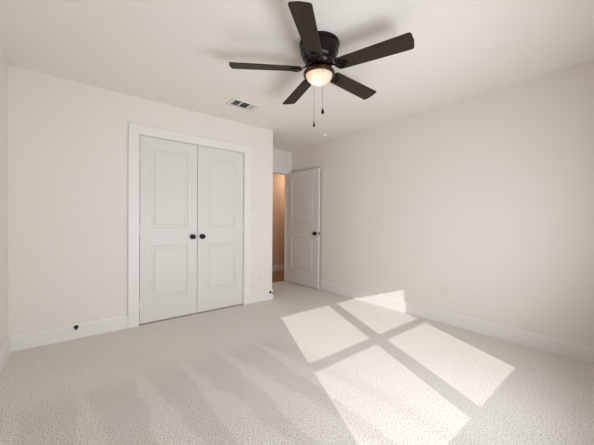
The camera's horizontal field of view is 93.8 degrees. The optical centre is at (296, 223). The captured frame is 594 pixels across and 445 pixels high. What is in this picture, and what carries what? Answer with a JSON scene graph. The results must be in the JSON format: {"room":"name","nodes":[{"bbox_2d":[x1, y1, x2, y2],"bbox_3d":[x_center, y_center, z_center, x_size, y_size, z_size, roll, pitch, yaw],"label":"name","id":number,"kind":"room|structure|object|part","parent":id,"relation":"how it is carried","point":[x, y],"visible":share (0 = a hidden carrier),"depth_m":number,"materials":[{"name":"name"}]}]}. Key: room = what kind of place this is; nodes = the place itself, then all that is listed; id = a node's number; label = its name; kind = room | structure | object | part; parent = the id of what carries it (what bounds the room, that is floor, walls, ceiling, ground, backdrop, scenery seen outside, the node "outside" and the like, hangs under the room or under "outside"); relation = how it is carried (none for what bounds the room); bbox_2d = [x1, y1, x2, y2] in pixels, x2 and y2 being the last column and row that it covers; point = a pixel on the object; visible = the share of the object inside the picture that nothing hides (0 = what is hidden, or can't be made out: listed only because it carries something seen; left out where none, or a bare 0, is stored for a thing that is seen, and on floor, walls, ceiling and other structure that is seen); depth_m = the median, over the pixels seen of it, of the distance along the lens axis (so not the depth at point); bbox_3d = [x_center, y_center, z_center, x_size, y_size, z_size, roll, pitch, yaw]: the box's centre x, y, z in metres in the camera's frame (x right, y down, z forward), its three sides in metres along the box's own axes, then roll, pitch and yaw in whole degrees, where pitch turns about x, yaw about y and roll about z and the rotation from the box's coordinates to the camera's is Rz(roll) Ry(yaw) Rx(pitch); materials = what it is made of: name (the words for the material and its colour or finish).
{"room":"empty bedroom","nodes":[
{"label":"empty bedroom","id":0,"kind":"room"},
{"bbox_2d":[0,47,7,348],"bbox_3d":[-1.504,-0.112,1.086,0.120,2.438,4.520,0,1,-39],"label":"wall","id":1,"kind":"structure","parent":0,"point":[3,63],"depth_m":2.20,"materials":[{"name":"white paint"}]},
{"bbox_2d":[0,335,9,372],"bbox_3d":[-1.285,1.039,0.919,0.015,0.142,3.723,0,1,-39],"label":"baseboard","id":2,"kind":"structure","parent":1,"relation":"attached to","point":[5,349],"depth_m":2.18,"materials":[{"name":"white wood"}]},
{"bbox_2d":[8,65,272,334],"bbox_3d":[-1.441,-0.127,3.246,2.687,2.438,0.120,0,1,-39],"label":"wall","id":3,"kind":"structure","parent":0,"point":[68,139],"depth_m":2.64,"materials":[{"name":"white paint"}]},
{"bbox_2d":[9,314,127,351],"bbox_3d":[-2.112,1.021,2.633,0.876,0.142,0.015,0,1,-39],"label":"baseboard","id":4,"kind":"structure","parent":3,"relation":"attached to","point":[31,339],"depth_m":2.59,"materials":[{"name":"white wood"}]},
{"bbox_2d":[139,135,196,323],"bbox_3d":[-1.442,0.066,3.158,0.620,2.026,0.097,0,1,-39],"label":"door","id":5,"kind":"structure","parent":3,"relation":"in","point":[168,169],"depth_m":3.15,"materials":[{"name":"white wood"}]},
{"bbox_2d":[128,122,251,327],"bbox_3d":[-1.234,0.018,3.399,1.450,2.150,0.144,0,1,-39],"label":"door frame","id":6,"kind":"structure","parent":3,"relation":"attached to","point":[134,129],"depth_m":2.97,"materials":[{"name":"white wood"}]},
{"bbox_2d":[197,146,243,312],"bbox_3d":[-0.955,0.066,3.551,0.620,2.026,0.097,0,1,-39],"label":"door","id":7,"kind":"structure","parent":3,"relation":"in","point":[220,226],"depth_m":3.54,"materials":[{"name":"white wood"}]},
{"bbox_2d":[258,272,261,280],"bbox_3d":[-0.519,0.749,3.916,0.072,0.118,0.009,0,1,-39],"label":"wall outlet","id":8,"kind":"object","parent":3,"relation":"attached to","point":[259,274],"visible":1,"depth_m":3.92,"materials":[{"name":"white plastic"}]},
{"bbox_2d":[251,289,272,302],"bbox_3d":[-0.495,1.023,3.935,0.376,0.142,0.015,0,1,-39],"label":"baseboard","id":9,"kind":"structure","parent":3,"relation":"attached to","point":[264,295],"depth_m":3.92,"materials":[{"name":"white wood"}]},
{"bbox_2d":[272,149,291,264],"bbox_3d":[0.029,-0.138,6.133,3.464,2.438,1.120,0,1,-39],"label":"wall","id":10,"kind":"structure","parent":0,"point":[278,208],"depth_m":6.30,"materials":[{"name":"beige paint"}]},
{"bbox_2d":[272,264,283,271],"bbox_3d":[-0.250,1.006,6.478,3.224,0.142,0.015,0,1,-39],"label":"baseboard","id":11,"kind":"structure","parent":10,"relation":"attached to","point":[280,267],"depth_m":6.32,"materials":[{"name":"white wood"}]},
{"bbox_2d":[273,165,291,280],"bbox_3d":[-0.511,0.011,5.009,0.973,2.150,0.106,0,1,-39],"label":"door frame","id":12,"kind":"structure","parent":10,"relation":"attached to","point":[286,175],"depth_m":5.26,"materials":[{"name":"white wood"}]},
{"bbox_2d":[287,168,319,288],"bbox_3d":[0.096,0.074,4.920,0.149,2.008,0.824,0,1,-40],"label":"door","id":13,"kind":"structure","parent":12,"relation":"attached to","point":[303,186],"depth_m":4.86,"materials":[{"name":"white wood"}]},
{"bbox_2d":[0,270,593,444],"bbox_3d":[0.438,1.153,3.480,6.151,0.100,5.790,0,1,-39],"label":"floor","id":14,"kind":"structure","parent":0,"point":[302,365],"depth_m":1.93,"materials":[{"name":"beige carpet"}]},
{"bbox_2d":[0,0,593,152],"bbox_3d":[0.455,-1.385,3.462,6.151,0.100,5.790,0,1,-39],"label":"ceiling","id":15,"kind":"structure","parent":0,"point":[177,53],"depth_m":2.12,"materials":[{"name":"white paint"}]},
{"bbox_2d":[226,98,259,111],"bbox_3d":[-0.604,-1.334,3.123,0.324,0.010,0.200,0,1,-39],"label":"ceiling vent","id":16,"kind":"object","parent":15,"relation":"in","point":[234,102],"visible":1,"depth_m":3.12,"materials":[{"name":"white metal"}]},
{"bbox_2d":[229,1,413,126],"bbox_3d":[0.196,-1.041,2.087,1.220,0.571,1.264,0,1,-39],"label":"ceiling fan","id":17,"kind":"object","parent":15,"relation":"hanging from","point":[319,50],"visible":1,"depth_m":1.94,"materials":[{"name":"black metal"}]},
{"bbox_3d":[-0.228,-1.141,2.025,0.523,0.006,0.134,0,13,-4],"label":"blade","id":18,"kind":"part","parent":17,"relation":"part of","materials":[{"name":"brown wood"}]},
{"bbox_3d":[0.014,-1.142,2.419,0.134,0.006,0.523,-13,6,-22],"label":"blade","id":19,"kind":"part","parent":17,"relation":"part of","materials":[{"name":"brown wood"}]},
{"bbox_3d":[0.072,-1.136,1.673,0.134,0.006,0.523,13,3,13],"label":"blade","id":20,"kind":"part","parent":17,"relation":"part of","materials":[{"name":"brown wood"}]},
{"bbox_3d":[0.164,-1.065,2.056,0.195,0.068,0.195,0,1,-39],"label":"lamp shade","id":21,"kind":"part","parent":17,"relation":"part of","materials":[{"name":"white glass"}]},
{"bbox_3d":[0.464,-1.138,2.310,0.523,0.006,0.134,0,-12,-40],"label":"blade","id":22,"kind":"part","parent":17,"relation":"part of","materials":[{"name":"brown wood"}]},
{"bbox_3d":[0.499,-1.135,1.849,0.523,0.006,0.134,1,-12,32],"label":"blade","id":23,"kind":"part","parent":17,"relation":"part of","materials":[{"name":"brown wood"}]},
{"bbox_2d":[292,60,593,346],"bbox_3d":[1.365,-0.110,3.569,0.120,2.438,4.790,0,1,-39],"label":"wall","id":24,"kind":"structure","parent":0,"point":[488,197],"depth_m":2.84,"materials":[{"name":"white paint"}]},
{"bbox_2d":[442,284,447,295],"bbox_3d":[1.654,0.739,3.106,0.009,0.118,0.072,0,1,-39],"label":"wall outlet","id":25,"kind":"object","parent":24,"relation":"attached to","point":[444,287],"visible":1,"depth_m":3.11,"materials":[{"name":"white plastic"}]},
{"bbox_2d":[319,280,593,364],"bbox_3d":[1.305,1.038,3.535,0.015,0.142,4.550,0,1,-39],"label":"baseboard","id":26,"kind":"structure","parent":24,"relation":"attached to","point":[584,353],"depth_m":2.83,"materials":[{"name":"white wood"}]}
]}

